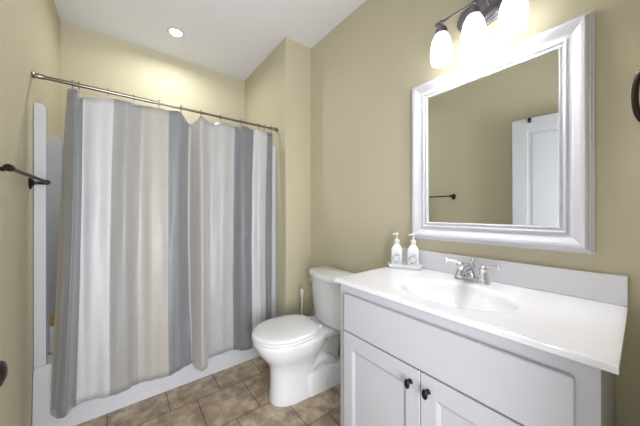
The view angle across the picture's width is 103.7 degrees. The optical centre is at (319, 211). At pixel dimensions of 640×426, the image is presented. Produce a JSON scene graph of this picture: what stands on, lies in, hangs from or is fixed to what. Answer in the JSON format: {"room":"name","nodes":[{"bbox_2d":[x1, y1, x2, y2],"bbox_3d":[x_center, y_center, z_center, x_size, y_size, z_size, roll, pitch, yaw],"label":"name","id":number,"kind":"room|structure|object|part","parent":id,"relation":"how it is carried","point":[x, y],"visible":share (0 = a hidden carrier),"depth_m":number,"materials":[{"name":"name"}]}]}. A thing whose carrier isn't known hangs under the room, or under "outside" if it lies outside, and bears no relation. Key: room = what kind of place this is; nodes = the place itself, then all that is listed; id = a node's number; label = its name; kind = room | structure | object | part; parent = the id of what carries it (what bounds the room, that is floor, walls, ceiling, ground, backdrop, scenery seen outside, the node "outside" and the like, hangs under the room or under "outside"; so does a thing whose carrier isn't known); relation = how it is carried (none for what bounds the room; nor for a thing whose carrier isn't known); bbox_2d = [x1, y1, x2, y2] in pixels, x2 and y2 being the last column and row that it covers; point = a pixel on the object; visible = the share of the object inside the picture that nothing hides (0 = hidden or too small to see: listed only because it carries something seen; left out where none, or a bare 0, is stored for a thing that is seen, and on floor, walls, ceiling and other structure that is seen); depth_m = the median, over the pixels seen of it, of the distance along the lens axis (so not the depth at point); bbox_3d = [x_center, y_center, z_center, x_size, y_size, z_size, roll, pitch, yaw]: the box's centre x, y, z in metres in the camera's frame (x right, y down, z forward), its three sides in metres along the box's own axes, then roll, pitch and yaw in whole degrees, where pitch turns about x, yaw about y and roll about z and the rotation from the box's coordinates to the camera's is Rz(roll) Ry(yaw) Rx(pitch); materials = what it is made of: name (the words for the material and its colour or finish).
{"room":"bathroom","nodes":[
{"label":"bathroom","id":0,"kind":"room"},
{"bbox_2d":[0,0,59,425],"bbox_3d":[-1.167,-0.136,0.781,0.100,2.722,3.108,0,0,-38],"label":"wall","id":1,"kind":"structure","parent":0,"point":[29,29],"depth_m":1.22,"materials":[{"name":"beige paint"}]},
{"bbox_2d":[0,164,50,188],"bbox_3d":[-1.319,-0.154,1.119,0.075,0.070,0.620,0,0,-38],"label":"towel bar","id":2,"kind":"object","parent":1,"relation":"attached to","point":[6,167],"visible":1,"depth_m":1.12,"materials":[{"name":"brown metal"}]},
{"bbox_3d":[-1.145,-0.154,0.895,0.075,0.070,0.052,0,0,-38],"label":"post","id":3,"kind":"part","parent":2,"relation":"part of","materials":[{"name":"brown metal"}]},
{"bbox_3d":[-1.494,-0.154,1.343,0.075,0.070,0.052,0,0,-38],"label":"post","id":4,"kind":"part","parent":2,"relation":"part of","materials":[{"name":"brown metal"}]},
{"bbox_2d":[31,71,277,131],"bbox_3d":[-0.966,-0.738,1.806,1.476,0.034,0.034,0,0,-38],"label":"curtain rod","id":5,"kind":"object","parent":1,"relation":"attached to","point":[34,75],"visible":1,"depth_m":1.60,"materials":[{"name":"silver metal"}]},
{"bbox_2d":[60,20,244,142],"bbox_3d":[-1.366,-0.136,2.534,1.742,2.722,0.100,0,0,-38],"label":"wall","id":6,"kind":"structure","parent":0,"point":[89,57],"depth_m":2.28,"materials":[{"name":"beige paint"}]},
{"bbox_2d":[75,356,340,425],"bbox_3d":[-0.017,1.275,0.804,1.942,0.100,4.488,0,0,-38],"label":"floor","id":7,"kind":"structure","parent":0,"point":[237,395],"depth_m":1.58,"materials":[{"name":"tile"}]},
{"bbox_2d":[32,102,276,425],"bbox_3d":[-1.196,0.312,2.102,1.474,1.825,0.786,0,0,-38],"label":"bathtub","id":8,"kind":"object","parent":7,"relation":"on","point":[48,148],"visible":0.21,"depth_m":1.50,"materials":[{"name":"white plastic"}]},
{"bbox_2d":[49,313,54,352],"bbox_3d":[-1.623,0.739,1.544,0.054,0.230,0.054,0,0,-38],"label":"shampoo bottle","id":9,"kind":"object","parent":8,"relation":"on","point":[51,327],"visible":0.42,"depth_m":1.52,"materials":[{"name":"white plastic"}]},
{"bbox_3d":[-1.798,0.140,1.683,0.012,1.429,0.706,0,0,-38],"label":"panel","id":10,"kind":"part","parent":8,"relation":"part of","materials":[{"name":"white plastic"}]},
{"bbox_2d":[300,288,303,314],"bbox_3d":[-0.152,0.935,2.114,0.116,0.580,0.116,0,0,-38],"label":"toilet brush","id":11,"kind":"object","parent":7,"relation":"on","point":[301,289],"visible":0.3,"depth_m":2.11,"materials":[{"name":"white plastic"}]},
{"bbox_2d":[252,266,353,406],"bbox_3d":[-0.109,0.834,1.730,0.697,0.782,0.434,0,0,-34],"label":"toilet","id":12,"kind":"object","parent":7,"relation":"on","point":[300,352],"visible":0.98,"depth_m":1.67,"materials":[{"name":"white ceramic"}]},
{"bbox_3d":[-0.234,0.798,1.680,0.434,0.018,0.378,0,0,-34],"label":"seat","id":13,"kind":"part","parent":12,"relation":"part of","materials":[{"name":"white plastic"}]},
{"bbox_3d":[-0.234,0.775,1.680,0.432,0.026,0.376,0,0,-34],"label":"lid","id":14,"kind":"part","parent":12,"relation":"part of","materials":[{"name":"white plastic"}]},
{"bbox_3d":[-0.205,1.017,1.699,0.492,0.416,0.366,0,0,-34],"label":"bowl","id":15,"kind":"part","parent":12,"relation":"part of","materials":[{"name":"white ceramic"}]},
{"bbox_3d":[0.090,0.648,1.856,0.212,0.328,0.398,0,0,-34],"label":"tank","id":16,"kind":"part","parent":12,"relation":"part of","materials":[{"name":"white ceramic"}]},
{"bbox_3d":[0.087,0.463,1.853,0.234,0.040,0.420,0,0,-34],"label":"tank lid","id":17,"kind":"part","parent":12,"relation":"part of","materials":[{"name":"white ceramic"}]},
{"bbox_2d":[341,284,615,425],"bbox_3d":[0.541,0.781,1.026,0.559,0.888,0.841,0,0,-38],"label":"vanity cabinet","id":18,"kind":"object","parent":7,"relation":"on","point":[402,365],"visible":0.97,"depth_m":0.81,"materials":[{"name":"white paint"}]},
{"bbox_3d":[0.234,0.840,1.027,0.017,0.571,0.382,0,0,-38],"label":"door","id":19,"kind":"part","parent":18,"relation":"part of","materials":[{"name":"white paint"}]},
{"bbox_3d":[0.312,0.605,0.889,0.030,0.034,0.021,0,0,-38],"label":"knob","id":20,"kind":"part","parent":18,"relation":"part of","materials":[{"name":"black metal"}]},
{"bbox_3d":[0.352,0.605,0.837,0.030,0.034,0.021,0,0,-38],"label":"knob","id":21,"kind":"part","parent":18,"relation":"part of","materials":[{"name":"black metal"}]},
{"bbox_3d":[0.469,0.840,0.726,0.017,0.571,0.376,0,0,-38],"label":"door","id":22,"kind":"part","parent":18,"relation":"part of","materials":[{"name":"white paint"}]},
{"bbox_2d":[334,247,627,374],"bbox_3d":[0.557,0.328,1.038,0.546,0.220,0.892,0,0,-38],"label":"countertop","id":23,"kind":"structure","parent":18,"relation":"on","point":[580,316],"depth_m":0.90,"materials":[{"name":"white stone"}]},
{"bbox_2d":[387,262,422,269],"bbox_3d":[0.481,0.307,1.424,0.188,0.023,0.068,0,0,26],"label":"soap tray","id":24,"kind":"object","parent":23,"relation":"on","point":[404,266],"visible":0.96,"depth_m":1.40,"materials":[{"name":"white ceramic"}]},
{"bbox_2d":[391,233,402,264],"bbox_3d":[0.441,0.215,1.441,0.060,0.193,0.044,0,0,26],"label":"soap dispenser","id":25,"kind":"object","parent":24,"relation":"on","point":[396,250],"visible":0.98,"depth_m":1.43,"materials":[{"name":"white plastic"}]},
{"bbox_2d":[407,233,418,265],"bbox_3d":[0.520,0.215,1.403,0.060,0.193,0.044,0,0,26],"label":"soap dispenser","id":26,"kind":"object","parent":24,"relation":"on","point":[412,251],"visible":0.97,"depth_m":1.39,"materials":[{"name":"white plastic"}]},
{"bbox_2d":[444,258,500,284],"bbox_3d":[0.689,0.265,1.147,0.179,0.106,0.179,0,0,9],"label":"faucet","id":27,"kind":"object","parent":23,"relation":"on","point":[462,269],"visible":1,"depth_m":1.11,"materials":[{"name":"silver metal"}]},
{"bbox_3d":[0.640,0.240,1.220,0.069,0.027,0.020,0,0,45],"label":"lever","id":28,"kind":"part","parent":27,"relation":"part of","materials":[{"name":"silver metal"}]},
{"bbox_3d":[0.668,0.269,1.196,0.058,0.064,0.048,0,0,-38],"label":"handle","id":29,"kind":"part","parent":27,"relation":"part of","materials":[{"name":"silver metal"}]},
{"bbox_3d":[0.654,0.264,1.124,0.158,0.073,0.039,0,0,-38],"label":"spout","id":30,"kind":"part","parent":27,"relation":"part of","materials":[{"name":"silver metal"}]},
{"bbox_3d":[0.697,0.309,1.158,0.058,0.018,0.149,0,0,-38],"label":"plate","id":31,"kind":"part","parent":27,"relation":"part of","materials":[{"name":"silver metal"}]},
{"bbox_3d":[0.727,0.269,1.120,0.058,0.064,0.048,0,0,-38],"label":"handle","id":32,"kind":"part","parent":27,"relation":"part of","materials":[{"name":"silver metal"}]},
{"bbox_3d":[0.744,0.240,1.087,0.020,0.027,0.069,0,0,-31],"label":"lever","id":33,"kind":"part","parent":27,"relation":"part of","materials":[{"name":"silver metal"}]},
{"bbox_2d":[54,0,365,79],"bbox_3d":[-0.441,-1.547,1.348,1.942,0.100,3.108,0,0,-38],"label":"ceiling","id":34,"kind":"structure","parent":0,"point":[232,38],"depth_m":2.01,"materials":[{"name":"paint"}]},
{"bbox_2d":[167,26,184,37],"bbox_3d":[-1.198,-1.491,2.092,0.128,0.011,0.128,0,0,-38],"label":"recessed light","id":35,"kind":"object","parent":34,"relation":"in","point":[174,31],"visible":1,"depth_m":2.09,"materials":[{"name":"white paint"}]},
{"bbox_2d":[245,37,310,316],"bbox_3d":[-0.471,-0.136,2.588,0.264,2.722,0.916,0,0,-38],"label":"wall","id":36,"kind":"structure","parent":0,"point":[278,91],"depth_m":2.23,"materials":[{"name":"beige paint"}]},
{"bbox_2d":[311,0,639,425],"bbox_3d":[0.285,-0.136,1.914,0.100,2.722,3.108,0,0,-38],"label":"wall","id":37,"kind":"structure","parent":0,"point":[365,71],"depth_m":1.52,"materials":[{"name":"beige paint"}]},
{"bbox_2d":[430,0,528,67],"bbox_3d":[0.712,-0.881,1.140,0.178,0.304,0.385,0,0,-38],"label":"vanity light","id":38,"kind":"object","parent":37,"relation":"attached to","point":[513,15],"visible":1,"depth_m":1.11,"materials":[{"name":"white glass"}]},
{"bbox_3d":[0.592,-0.797,1.229,0.097,0.136,0.097,0,0,-38],"label":"lamp shade","id":39,"kind":"part","parent":38,"relation":"part of","materials":[{"name":"white glass"}]},
{"bbox_3d":[0.680,-0.797,1.115,0.097,0.136,0.097,0,0,-38],"label":"lamp shade","id":40,"kind":"part","parent":38,"relation":"part of","materials":[{"name":"white glass"}]},
{"bbox_3d":[0.765,-0.955,1.193,0.029,0.156,0.230,0,0,-38],"label":"plate","id":41,"kind":"part","parent":38,"relation":"part of","materials":[{"name":"grey metal"}]},
{"bbox_3d":[0.769,-0.797,1.002,0.097,0.136,0.097,0,0,-38],"label":"lamp shade","id":42,"kind":"part","parent":38,"relation":"part of","materials":[{"name":"white glass"}]},
{"bbox_2d":[412,9,594,253],"bbox_3d":[0.760,-0.288,1.190,0.040,0.883,0.730,0,0,-38],"label":"wall mirror","id":43,"kind":"object","parent":37,"relation":"attached to","point":[502,137],"visible":1,"depth_m":1.10,"materials":[{"name":"white paint"}]},
{"bbox_2d":[428,49,558,225],"bbox_3d":[0.769,-0.291,1.197,0.004,0.694,0.541,-1,0,-37],"label":"mirror glass","id":44,"kind":"object","parent":43,"relation":"attached to","point":[493,139],"depth_m":1.14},
{"bbox_2d":[402,247,627,306],"bbox_3d":[0.765,0.269,1.200,0.020,0.100,0.892,0,0,-38],"label":"backsplash","id":45,"kind":"structure","parent":37,"relation":"attached to","point":[601,287],"depth_m":1.01,"materials":[{"name":"white stone"}]},
{"bbox_2d":[631,69,639,121],"bbox_3d":[1.064,-0.383,0.788,0.056,0.226,0.112,0,0,-38],"label":"towel ring","id":46,"kind":"object","parent":37,"relation":"attached to","point":[635,104],"visible":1,"depth_m":0.81,"materials":[{"name":"brown metal"}]},
{"bbox_3d":[-0.482,-0.726,2.183,0.010,0.067,0.037,0,0,-38],"label":"curtain ring","id":47,"kind":"object","parent":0,"visible":0},
{"bbox_2d":[50,89,272,418],"bbox_3d":[-0.909,0.189,1.760,1.358,1.793,0.214,0,0,-38],"label":"shower curtain","id":48,"kind":"object","parent":47,"relation":"hanging from","point":[164,258],"visible":0.97,"depth_m":1.64,"materials":[{"name":"fabric"}]},
{"bbox_3d":[0.478,-0.136,0.170,1.742,2.722,0.120,0,0,-38],"label":"wall","id":49,"kind":"structure","parent":0,"visible":0},
{"bbox_2d":[0,360,7,386],"bbox_3d":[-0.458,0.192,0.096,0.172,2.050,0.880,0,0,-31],"label":"door knob","id":50,"kind":"object","parent":49,"relation":"in","point":[3,364],"depth_m":0.46,"materials":[{"name":"brown metal"}]}
]}

